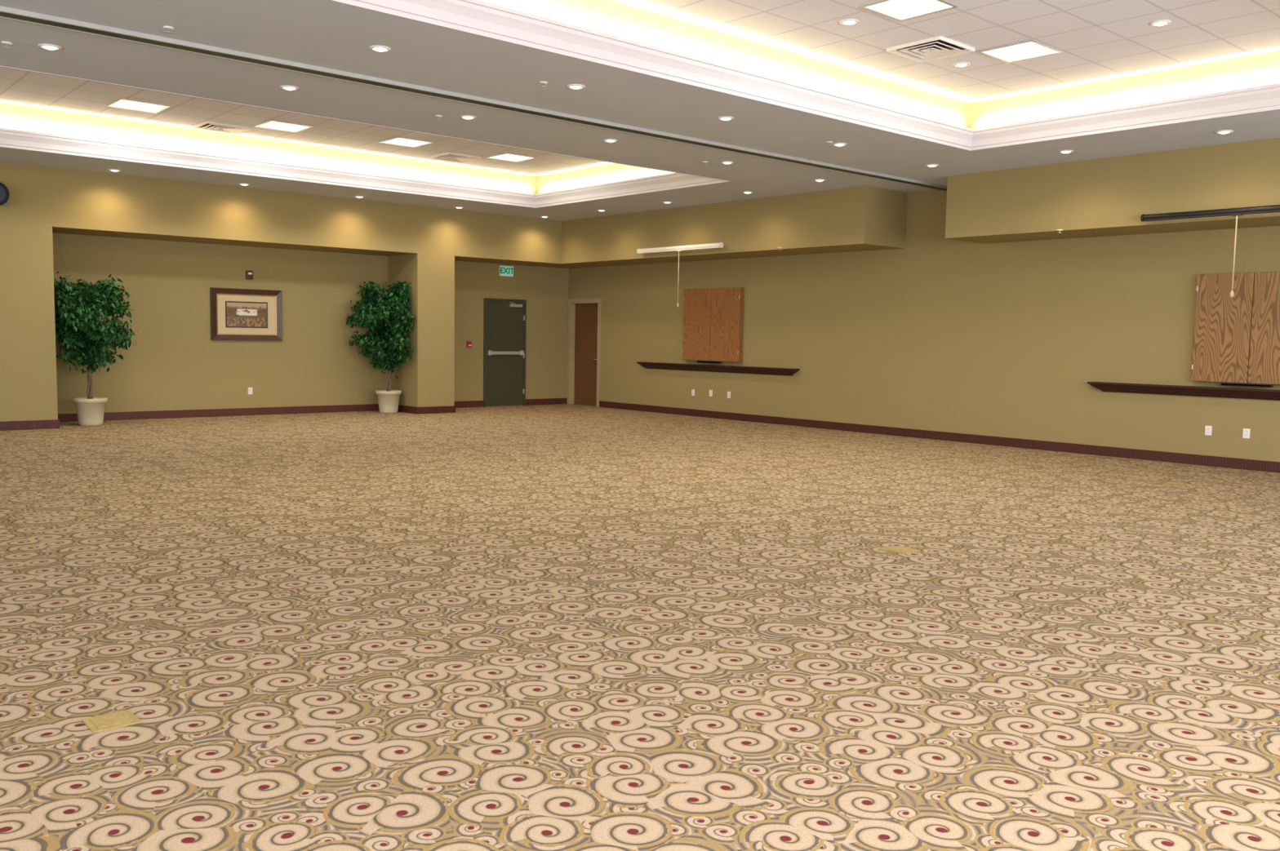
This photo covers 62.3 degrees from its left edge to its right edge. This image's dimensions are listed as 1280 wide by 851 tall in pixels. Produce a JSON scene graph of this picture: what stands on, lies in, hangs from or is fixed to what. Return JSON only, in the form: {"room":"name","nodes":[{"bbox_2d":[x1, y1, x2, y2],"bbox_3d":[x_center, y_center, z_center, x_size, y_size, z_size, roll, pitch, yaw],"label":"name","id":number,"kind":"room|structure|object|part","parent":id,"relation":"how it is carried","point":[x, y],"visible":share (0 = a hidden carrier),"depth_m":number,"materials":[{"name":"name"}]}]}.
{"room":"banquet hall","nodes":[
{"label":"banquet hall","id":0,"kind":"room"},
{"bbox_2d":[0,161,596,422],"bbox_3d":[-8.767,-1.906,16.073,20.141,3.805,1.124,-3,6,-41],"label":"wall","id":1,"kind":"structure","parent":0,"point":[422,246],"depth_m":17.15,"materials":[{"name":"beige paint"}]},
{"bbox_2d":[0,182,9,205],"bbox_3d":[-9.037,-3.241,14.805,0.340,0.340,0.220,-3,6,-41],"label":"wall clock","id":2,"kind":"object","parent":1,"relation":"attached to","point":[4,193],"visible":1,"depth_m":14.79,"materials":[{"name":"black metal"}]},
{"bbox_2d":[52,232,568,413],"bbox_3d":[-9.203,-1.955,16.569,20.541,3.805,0.200,-3,6,-41],"label":"wall","id":3,"kind":"structure","parent":0,"point":[174,363],"depth_m":18.74,"materials":[{"name":"beige paint"}]},
{"bbox_2d":[209,287,282,341],"bbox_3d":[-6.859,-1.933,18.470,1.241,0.892,0.049,-3,6,-41],"label":"framed picture","id":4,"kind":"object","parent":3,"relation":"attached to","point":[236,314],"visible":1,"depth_m":18.46,"materials":[{"name":"brown wood"}]},
{"bbox_2d":[226,302,266,327],"bbox_3d":[-6.864,-1.933,18.476,0.711,0.422,0.002,-3,6,-41],"label":"print","id":5,"kind":"object","parent":4,"relation":"attached to","point":[238,314],"depth_m":18.48},
{"bbox_2d":[245,271,253,279],"bbox_3d":[-6.805,-2.622,18.446,0.124,0.150,0.055,-3,6,-41],"label":"fire alarm strobe","id":6,"kind":"object","parent":3,"relation":"attached to","point":[249,274],"visible":1,"depth_m":18.43,"materials":[{"name":"red plastic"}]},
{"bbox_2d":[248,387,252,394],"bbox_3d":[-6.860,-0.609,18.626,0.080,0.120,0.012,-3,6,-41],"label":"wall outlet","id":7,"kind":"object","parent":3,"relation":"attached to","point":[250,389],"visible":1,"depth_m":18.62,"materials":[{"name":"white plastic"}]},
{"bbox_2d":[0,398,567,431],"bbox_3d":[-8.793,-0.074,16.220,20.140,0.130,1.142,-3,6,-41],"label":"baseboard","id":8,"kind":"structure","parent":3,"relation":"attached to","point":[366,407],"depth_m":18.58,"materials":[{"name":"brown wood"}]},
{"bbox_2d":[466,341,471,347],"bbox_3d":[-3.466,-1.647,21.487,0.100,0.130,0.052,-3,6,-41],"label":"station","id":9,"kind":"object","parent":3,"relation":"attached to","point":[468,343],"visible":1,"depth_m":21.47,"materials":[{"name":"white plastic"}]},
{"bbox_2d":[483,297,526,407],"bbox_3d":[-2.776,-1.513,22.032,1.034,2.232,0.166,-3,6,-41],"label":"door","id":10,"kind":"structure","parent":3,"relation":"in","point":[504,322],"depth_m":22.06,"materials":[{"name":"green paint"}]},
{"bbox_2d":[498,265,514,276],"bbox_3d":[-2.769,-3.201,21.942,0.347,0.220,0.058,-3,6,-41],"label":"exit sign","id":11,"kind":"object","parent":3,"relation":"attached to","point":[504,271],"visible":1,"depth_m":21.91,"materials":[{"name":"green plastic"}]},
{"bbox_2d":[0,404,1279,850],"bbox_3d":[-2.344,0.767,8.910,20.541,0.100,21.110,-3,6,-41],"label":"floor","id":12,"kind":"structure","parent":0,"point":[557,627],"depth_m":5.25,"materials":[{"name":"carpet"}]},
{"bbox_2d":[72,397,107,426],"bbox_3d":[-8.452,-0.216,16.275,0.480,0.415,0.480,-3,6,-41],"label":"pot","id":13,"kind":"object","parent":12,"relation":"on","point":[90,411],"depth_m":16.13,"materials":[{"name":"ceramic"}]},
{"bbox_2d":[53,271,138,426],"bbox_3d":[-8.466,-1.171,16.177,1.351,2.334,1.388,2,5,13],"label":"potted ficus","id":14,"kind":"object","parent":12,"relation":"on","point":[82,310],"visible":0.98,"depth_m":15.97,"materials":[{"name":"plant"}]},
{"bbox_2d":[81,709,142,733],"bbox_3d":[-2.017,1.127,4.040,0.170,0.009,0.170,-3,6,-41],"label":"floor outlet cover","id":15,"kind":"object","parent":12,"relation":"on","point":[123,718],"visible":1,"depth_m":4.03,"materials":[{"name":"gold metal"}]},
{"bbox_3d":[-2.017,1.124,4.040,0.128,0.003,0.128,-3,6,-41],"label":"lid","id":16,"kind":"part","parent":15,"relation":"part of","materials":[{"name":"gold metal"}]},
{"bbox_2d":[346,280,415,413],"bbox_3d":[-4.798,-1.455,19.412,1.091,2.484,1.369,-3,6,-41],"label":"potted ficus","id":17,"kind":"object","parent":12,"relation":"on","point":[390,312],"visible":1,"depth_m":19.45,"materials":[{"name":"plant"}]},
{"bbox_2d":[375,390,401,413],"bbox_3d":[-4.701,-0.446,19.785,0.480,0.415,0.480,-3,6,-41],"label":"pot","id":18,"kind":"object","parent":12,"relation":"on","point":[388,400],"depth_m":19.63,"materials":[{"name":"ceramic"}]},
{"bbox_2d":[880,546,919,554],"bbox_3d":[1.874,0.894,7.614,0.200,0.009,0.200,-3,6,-41],"label":"floor outlet cover","id":19,"kind":"object","parent":12,"relation":"on","point":[898,549],"visible":1,"depth_m":7.59,"materials":[{"name":"gold metal"}]},
{"bbox_3d":[1.874,0.891,7.614,0.150,0.003,0.150,-3,6,-41],"label":"lid","id":20,"kind":"part","parent":19,"relation":"part of","materials":[{"name":"gold metal"}]},
{"bbox_2d":[1162,481,1188,485],"bbox_3d":[5.841,0.633,11.537,0.200,0.009,0.200,-3,6,-41],"label":"floor outlet cover","id":21,"kind":"object","parent":12,"relation":"on","point":[1169,482],"visible":1,"depth_m":11.51,"materials":[{"name":"gold metal"}]},
{"bbox_3d":[5.841,0.630,11.537,0.150,0.003,0.150,-3,6,-41],"label":"lid","id":22,"kind":"part","parent":21,"relation":"part of","materials":[{"name":"gold metal"}]},
{"bbox_2d":[0,0,1279,221],"bbox_3d":[-2.272,-3.363,8.563,20.541,0.580,21.110,-3,6,-41],"label":"ceiling","id":23,"kind":"structure","parent":0,"point":[1112,57],"depth_m":10.82,"materials":[{"name":"paint"}]},
{"bbox_2d":[0,41,12,48],"bbox_3d":[-5.175,-3.108,8.648,0.080,0.043,0.079,-3,6,-41],"label":"sprinkler","id":24,"kind":"object","parent":23,"relation":"attached to","point":[6,43],"visible":1,"depth_m":8.63,"materials":[{"name":"white metal"}]},
{"bbox_2d":[37,44,62,50],"bbox_3d":[-4.878,-3.122,8.746,0.176,0.022,0.176,-3,6,-41],"label":"recessed light","id":25,"kind":"object","parent":23,"relation":"in","point":[48,46],"visible":1,"depth_m":8.71,"materials":[{"name":"white plastic"}]},
{"bbox_2d":[108,168,121,172],"bbox_3d":[-7.710,-3.741,15.536,0.176,0.022,0.176,-3,6,-41],"label":"recessed light","id":26,"kind":"object","parent":23,"relation":"in","point":[111,170],"visible":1,"depth_m":15.49,"materials":[{"name":"white plastic"}]},
{"bbox_2d":[107,98,170,113],"bbox_3d":[-6.522,-4.160,13.774,0.600,0.012,0.600,-3,6,-41],"label":"ceiling light panel","id":27,"kind":"object","parent":23,"relation":"attached to","point":[125,104],"visible":1,"depth_m":13.76,"materials":[{"name":"plastic"}]},
{"bbox_2d":[163,26,173,34],"bbox_3d":[-3.622,-3.038,8.128,0.080,0.043,0.079,-3,6,-41],"label":"sprinkler","id":28,"kind":"object","parent":23,"relation":"attached to","point":[168,28],"visible":1,"depth_m":8.11,"materials":[{"name":"metal"}]},
{"bbox_2d":[191,120,250,135],"bbox_3d":[-5.994,-4.256,15.146,0.610,0.032,0.610,-3,6,-41],"label":"ceiling vent","id":29,"kind":"object","parent":23,"relation":"in","point":[211,126],"visible":1,"depth_m":15.13,"materials":[{"name":"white metal"}]},
{"bbox_2d":[254,120,312,133],"bbox_3d":[-5.045,-4.236,14.981,0.600,0.012,0.600,-3,6,-41],"label":"ceiling light panel","id":30,"kind":"object","parent":23,"relation":"attached to","point":[272,124],"visible":1,"depth_m":14.96,"materials":[{"name":"plastic"}]},
{"bbox_2d":[260,121,308,131],"bbox_3d":[-5.045,-4.237,14.981,0.530,0.007,0.530,-3,6,-41],"label":"diffuser","id":31,"kind":"object","parent":30,"relation":"attached to","point":[279,126],"depth_m":14.97,"materials":[{"name":"white plastic"}]},
{"bbox_2d":[280,85,298,90],"bbox_3d":[-3.336,-3.206,10.066,0.176,0.022,0.176,-3,6,-41],"label":"recessed light","id":32,"kind":"object","parent":23,"relation":"in","point":[284,87],"visible":1,"depth_m":10.03,"materials":[{"name":"white plastic"}]},
{"bbox_2d":[0,66,730,208],"bbox_3d":[-6.071,-3.566,12.335,15.573,0.229,5.063,-3,6,-41],"label":"trim","id":33,"kind":"structure","parent":23,"relation":"attached to","point":[9,138],"depth_m":16.22,"materials":[{"name":"white paint"}]},
{"bbox_2d":[368,45,391,52],"bbox_3d":[-2.118,-3.064,8.623,0.176,0.022,0.176,-3,6,-41],"label":"recessed light","id":34,"kind":"object","parent":23,"relation":"in","point":[375,48],"visible":1,"depth_m":8.59,"materials":[{"name":"white plastic"}]},
{"bbox_2d":[378,137,433,147],"bbox_3d":[-3.549,-4.301,16.062,0.600,0.012,0.600,-3,6,-41],"label":"ceiling light panel","id":35,"kind":"object","parent":23,"relation":"attached to","point":[401,141],"visible":1,"depth_m":16.05,"materials":[{"name":"plastic"}]},
{"bbox_2d":[435,115,442,119],"bbox_3d":[-2.144,-3.275,11.261,0.080,0.043,0.079,-3,6,-41],"label":"sprinkler","id":36,"kind":"object","parent":23,"relation":"attached to","point":[438,117],"visible":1,"depth_m":11.25,"materials":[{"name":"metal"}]},
{"bbox_2d":[429,151,481,163],"bbox_3d":[-3.019,-4.387,17.325,0.610,0.032,0.610,-3,6,-41],"label":"ceiling vent","id":37,"kind":"object","parent":23,"relation":"in","point":[450,157],"visible":1,"depth_m":17.30,"materials":[{"name":"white metal"}]},
{"bbox_2d":[459,115,475,119],"bbox_3d":[-1.835,-3.283,11.293,0.176,0.022,0.176,-3,6,-41],"label":"recessed light","id":38,"kind":"object","parent":23,"relation":"in","point":[464,117],"visible":1,"depth_m":11.25,"materials":[{"name":"white plastic"}]},
{"bbox_2d":[0,6,946,191],"bbox_3d":[-2.906,-3.128,9.302,20.141,0.035,0.200,-3,6,-41],"label":"track","id":39,"kind":"object","parent":23,"relation":"attached to","point":[7,13],"visible":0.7,"depth_m":9.81,"materials":[{"name":"grey metal"}]},
{"bbox_2d":[486,152,537,162],"bbox_3d":[-2.095,-4.378,17.285,0.600,0.012,0.600,-3,6,-41],"label":"ceiling light panel","id":40,"kind":"object","parent":23,"relation":"attached to","point":[504,157],"visible":1,"depth_m":17.27,"materials":[{"name":"plastic"}]},
{"bbox_2d":[490,154,532,161],"bbox_3d":[-2.095,-4.380,17.285,0.530,0.007,0.530,-3,6,-41],"label":"diffuser","id":41,"kind":"object","parent":40,"relation":"attached to","point":[510,157],"depth_m":17.28,"materials":[{"name":"white plastic"}]},
{"bbox_2d":[539,81,547,87],"bbox_3d":[-0.883,-3.121,9.689,0.080,0.043,0.079,-3,6,-41],"label":"sprinkler","id":42,"kind":"object","parent":23,"relation":"attached to","point":[543,83],"visible":1,"depth_m":9.68,"materials":[{"name":"metal"}]},
{"bbox_2d":[566,84,585,89],"bbox_3d":[-0.595,-3.138,9.820,0.176,0.022,0.176,-3,6,-41],"label":"recessed light","id":43,"kind":"object","parent":23,"relation":"in","point":[576,86],"visible":1,"depth_m":9.79,"materials":[{"name":"white plastic"}]},
{"bbox_2d":[603,138,617,142],"bbox_3d":[-0.348,-3.358,12.491,0.176,0.022,0.176,-3,6,-41],"label":"recessed light","id":44,"kind":"object","parent":23,"relation":"in","point":[611,140],"visible":1,"depth_m":12.45,"materials":[{"name":"white plastic"}]},
{"bbox_2d":[717,116,733,120],"bbox_3d":[0.900,-3.221,11.122,0.176,0.022,0.176,-3,6,-41],"label":"recessed light","id":45,"kind":"object","parent":23,"relation":"in","point":[722,118],"visible":1,"depth_m":11.09,"materials":[{"name":"white plastic"}]},
{"bbox_2d":[720,161,733,164],"bbox_3d":[1.149,-3.452,13.919,0.176,0.022,0.176,-3,6,-41],"label":"recessed light","id":46,"kind":"object","parent":23,"relation":"in","point":[722,162],"visible":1,"depth_m":13.88,"materials":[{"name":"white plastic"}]},
{"bbox_2d":[330,0,1279,151],"bbox_3d":[-0.221,-2.914,5.785,15.689,0.229,5.110,-3,6,-41],"label":"trim","id":47,"kind":"structure","parent":23,"relation":"attached to","point":[477,17],"depth_m":10.27,"materials":[{"name":"white paint"}]},
{"bbox_2d":[813,178,826,182],"bbox_3d":[2.602,-3.544,15.310,0.176,0.022,0.176,-3,6,-41],"label":"recessed light","id":48,"kind":"object","parent":23,"relation":"in","point":[818,180],"visible":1,"depth_m":15.27,"materials":[{"name":"white plastic"}]},
{"bbox_2d":[826,141,832,146],"bbox_3d":[2.213,-3.292,12.360,0.080,0.043,0.079,-3,6,-41],"label":"sprinkler","id":49,"kind":"object","parent":23,"relation":"attached to","point":[827,142],"visible":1,"depth_m":12.34,"materials":[{"name":"metal"}]},
{"bbox_2d":[832,142,847,146],"bbox_3d":[2.357,-3.311,12.491,0.176,0.022,0.176,-3,6,-41],"label":"recessed light","id":50,"kind":"object","parent":23,"relation":"in","point":[835,144],"visible":1,"depth_m":12.45,"materials":[{"name":"white plastic"}]},
{"bbox_2d":[840,18,858,25],"bbox_3d":[1.902,-3.659,9.614,0.176,0.022,0.176,-3,6,-41],"label":"recessed light","id":51,"kind":"object","parent":23,"relation":"in","point":[847,21],"visible":1,"depth_m":9.58,"materials":[{"name":"white plastic"}]},
{"bbox_2d":[859,0,959,22],"bbox_3d":[2.320,-3.617,9.129,0.600,0.012,0.600,-3,6,-41],"label":"ceiling light panel","id":52,"kind":"object","parent":23,"relation":"attached to","point":[900,11],"visible":1,"depth_m":9.16,"materials":[{"name":"plastic"}]},
{"bbox_2d":[886,35,974,62],"bbox_3d":[2.866,-3.707,10.442,0.610,0.032,0.610,-3,6,-41],"label":"ceiling vent","id":53,"kind":"object","parent":23,"relation":"in","point":[939,47],"visible":1,"depth_m":10.44,"materials":[{"name":"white metal"}]},
{"bbox_2d":[925,164,938,167],"bbox_3d":[3.828,-3.401,13.863,0.176,0.022,0.176,-3,6,-41],"label":"recessed light","id":54,"kind":"object","parent":23,"relation":"in","point":[928,165],"visible":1,"depth_m":13.81,"materials":[{"name":"white plastic"}]},
{"bbox_2d":[952,62,970,66],"bbox_3d":[3.350,-3.752,11.018,0.176,0.022,0.176,-3,6,-41],"label":"recessed light","id":55,"kind":"object","parent":23,"relation":"in","point":[959,64],"visible":1,"depth_m":10.98,"materials":[{"name":"white plastic"}]},
{"bbox_2d":[976,39,1063,63],"bbox_3d":[3.768,-3.706,10.488,0.600,0.012,0.600,-3,6,-41],"label":"ceiling light panel","id":56,"kind":"object","parent":23,"relation":"attached to","point":[1029,49],"visible":1,"depth_m":10.47,"materials":[{"name":"plastic"}]},
{"bbox_2d":[1058,150,1073,153],"bbox_3d":[5.113,-3.281,12.699,0.176,0.022,0.176,-3,6,-41],"label":"recessed light","id":57,"kind":"object","parent":23,"relation":"in","point":[1061,151],"visible":1,"depth_m":12.66,"materials":[{"name":"white plastic"}]},
{"bbox_2d":[1149,19,1171,26],"bbox_3d":[4.665,-3.601,9.488,0.176,0.022,0.176,-3,6,-41],"label":"recessed light","id":58,"kind":"object","parent":23,"relation":"in","point":[1164,22],"visible":1,"depth_m":9.46,"materials":[{"name":"white plastic"}]},
{"bbox_2d":[1214,129,1233,133],"bbox_3d":[6.280,-3.150,11.374,0.176,0.022,0.176,-3,6,-41],"label":"recessed light","id":59,"kind":"object","parent":23,"relation":"in","point":[1225,131],"visible":1,"depth_m":11.34,"materials":[{"name":"white plastic"}]},
{"bbox_2d":[561,186,907,266],"bbox_3d":[1.285,-3.457,18.996,1.051,0.857,7.527,-3,6,-41],"label":"wall","id":60,"kind":"structure","parent":0,"point":[862,218],"depth_m":17.66,"materials":[{"name":"beige paint"}]},
{"bbox_2d":[636,242,723,307],"bbox_3d":[0.690,-2.647,18.817,0.148,1.093,2.143,-3,6,-41],"label":"projection screen","id":61,"kind":"object","parent":60,"relation":"attached to","point":[712,246],"visible":1,"depth_m":18.73,"materials":[{"name":"white plastic"}]},
{"bbox_3d":[0.682,-2.627,18.758,0.015,0.942,0.015,3,5,26],"label":"pull cord","id":62,"kind":"part","parent":61,"relation":"part of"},
{"bbox_2d":[568,190,1279,462],"bbox_3d":[5.400,-1.601,15.366,0.200,3.805,20.910,-3,6,-41],"label":"wall","id":63,"kind":"structure","parent":0,"point":[938,333],"depth_m":15.88,"materials":[{"name":"beige paint"}]},
{"bbox_2d":[567,298,600,407],"bbox_3d":[-1.157,-1.579,22.799,0.165,2.290,1.114,-3,6,-41],"label":"door","id":64,"kind":"structure","parent":63,"relation":"in","point":[584,335],"depth_m":22.90,"materials":[{"name":"brown wood"}]},
{"bbox_2d":[691,389,694,395],"bbox_3d":[1.018,-0.630,20.272,0.012,0.120,0.080,-3,6,-41],"label":"wall outlet","id":65,"kind":"object","parent":63,"relation":"attached to","point":[692,390],"visible":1,"depth_m":20.27,"materials":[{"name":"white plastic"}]},
{"bbox_2d":[709,390,712,396],"bbox_3d":[1.331,-0.609,19.916,0.012,0.120,0.080,-3,6,-41],"label":"wall outlet","id":66,"kind":"object","parent":63,"relation":"attached to","point":[710,391],"visible":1,"depth_m":19.91,"materials":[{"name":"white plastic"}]},
{"bbox_2d":[682,287,743,363],"bbox_3d":[1.330,-1.861,19.732,0.150,1.387,1.474,-3,6,-41],"label":"upper cabinet","id":67,"kind":"object","parent":63,"relation":"attached to","point":[713,317],"visible":1,"depth_m":19.65,"materials":[{"name":"brown wood"}]},
{"bbox_3d":[1.075,-1.906,19.997,0.020,1.346,0.733,-3,6,-41],"label":"door","id":68,"kind":"part","parent":67,"relation":"part of","materials":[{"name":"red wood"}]},
{"bbox_2d":[697,360,721,363],"bbox_3d":[1.292,-1.188,19.765,0.080,0.039,0.560,-3,6,-41],"label":"marker tray","id":69,"kind":"object","parent":67,"relation":"on","point":[701,362],"depth_m":19.71,"materials":[{"name":"black metal"}]},
{"bbox_3d":[1.563,-1.851,19.443,0.020,1.346,0.733,-3,6,-41],"label":"door","id":70,"kind":"part","parent":67,"relation":"part of","materials":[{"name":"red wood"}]},
{"bbox_2d":[636,362,799,376],"bbox_3d":[1.342,-1.067,19.776,0.140,0.125,4.131,-3,6,-41],"label":"wall ledge","id":71,"kind":"object","parent":63,"relation":"attached to","point":[713,368],"visible":1,"depth_m":19.56,"materials":[{"name":"brown wood"}]},
{"bbox_2d":[636,362,799,370],"bbox_3d":[1.343,-1.118,19.772,0.140,0.023,4.131,-3,6,-41],"label":"shelf","id":72,"kind":"object","parent":71,"relation":"attached to","point":[643,364],"depth_m":19.80,"materials":[{"name":"brown wood"}]},
{"bbox_2d":[727,391,730,398],"bbox_3d":[1.643,-0.566,19.562,0.012,0.120,0.080,-3,6,-41],"label":"wall outlet","id":73,"kind":"object","parent":63,"relation":"attached to","point":[728,393],"visible":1,"depth_m":19.55,"materials":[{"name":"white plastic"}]},
{"bbox_2d":[599,400,1279,473],"bbox_3d":[5.595,0.269,15.098,0.018,0.130,19.576,-3,6,-41],"label":"baseboard","id":74,"kind":"structure","parent":63,"relation":"attached to","point":[1180,458],"depth_m":15.65,"materials":[{"name":"brown wood"}]},
{"bbox_2d":[1087,382,1279,400],"bbox_3d":[7.404,-0.386,12.898,0.140,0.125,3.943,-3,6,-41],"label":"wall ledge","id":75,"kind":"object","parent":63,"relation":"attached to","point":[1212,392],"visible":1,"depth_m":13.38,"materials":[{"name":"brown wood"}]},
{"bbox_2d":[1087,382,1279,392],"bbox_3d":[7.405,-0.437,12.893,0.140,0.023,3.943,-3,6,-41],"label":"shelf","id":76,"kind":"object","parent":75,"relation":"attached to","point":[1096,384],"depth_m":13.49,"materials":[{"name":"brown wood"}]},
{"bbox_2d":[1204,426,1212,435],"bbox_3d":[7.151,0.065,13.313,0.012,0.120,0.080,-3,6,-41],"label":"wall outlet","id":77,"kind":"object","parent":63,"relation":"attached to","point":[1208,429],"visible":1,"depth_m":13.31,"materials":[{"name":"white plastic"}]},
{"bbox_2d":[1191,271,1279,387],"bbox_3d":[7.414,-1.163,12.829,0.150,1.376,1.306,-3,6,-41],"label":"upper cabinet","id":78,"kind":"object","parent":63,"relation":"attached to","point":[1237,339],"visible":1,"depth_m":12.91,"materials":[{"name":"brown wood"}]},
{"bbox_3d":[7.186,-1.204,13.063,0.020,1.335,0.649,-3,6,-41],"label":"door","id":79,"kind":"part","parent":78,"relation":"part of","materials":[{"name":"brown wood"}]},
{"bbox_2d":[1221,382,1273,387],"bbox_3d":[7.376,-0.495,12.862,0.080,0.039,0.560,-3,6,-41],"label":"marker tray","id":80,"kind":"object","parent":78,"relation":"on","point":[1264,384],"depth_m":12.81,"materials":[{"name":"black metal"}]},
{"bbox_3d":[7.619,-1.156,12.572,0.020,1.335,0.649,-3,6,-41],"label":"door","id":81,"kind":"part","parent":78,"relation":"part of","materials":[{"name":"brown wood"}]},
{"bbox_2d":[1242,428,1250,439],"bbox_3d":[7.441,0.098,12.984,0.012,0.120,0.080,-3,6,-41],"label":"wall outlet","id":82,"kind":"object","parent":63,"relation":"attached to","point":[1246,434],"visible":1,"depth_m":12.98,"materials":[{"name":"white plastic"}]},
{"bbox_2d":[945,137,1279,244],"bbox_3d":[8.198,-2.679,11.152,1.051,0.857,10.675,-3,6,-41],"label":"wall","id":83,"kind":"structure","parent":0,"point":[1106,197],"depth_m":13.06,"materials":[{"name":"beige paint"}]},
{"bbox_2d":[1140,204,1279,297],"bbox_3d":[6.739,-1.951,11.957,0.144,1.012,2.122,-3,6,-41],"label":"projection screen","id":84,"kind":"object","parent":83,"relation":"attached to","point":[1276,208],"visible":1,"depth_m":12.00,"materials":[{"name":"black metal"}]},
{"bbox_3d":[6.695,-1.485,11.965,0.040,0.080,0.040,-3,6,-41],"label":"pull handle","id":85,"kind":"part","parent":84,"relation":"part of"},
{"bbox_3d":[6.703,-1.938,11.927,0.015,0.871,0.015,-1,5,-19],"label":"pull cord","id":86,"kind":"part","parent":84,"relation":"part of","materials":[{"name":"white fabric"}]}
]}

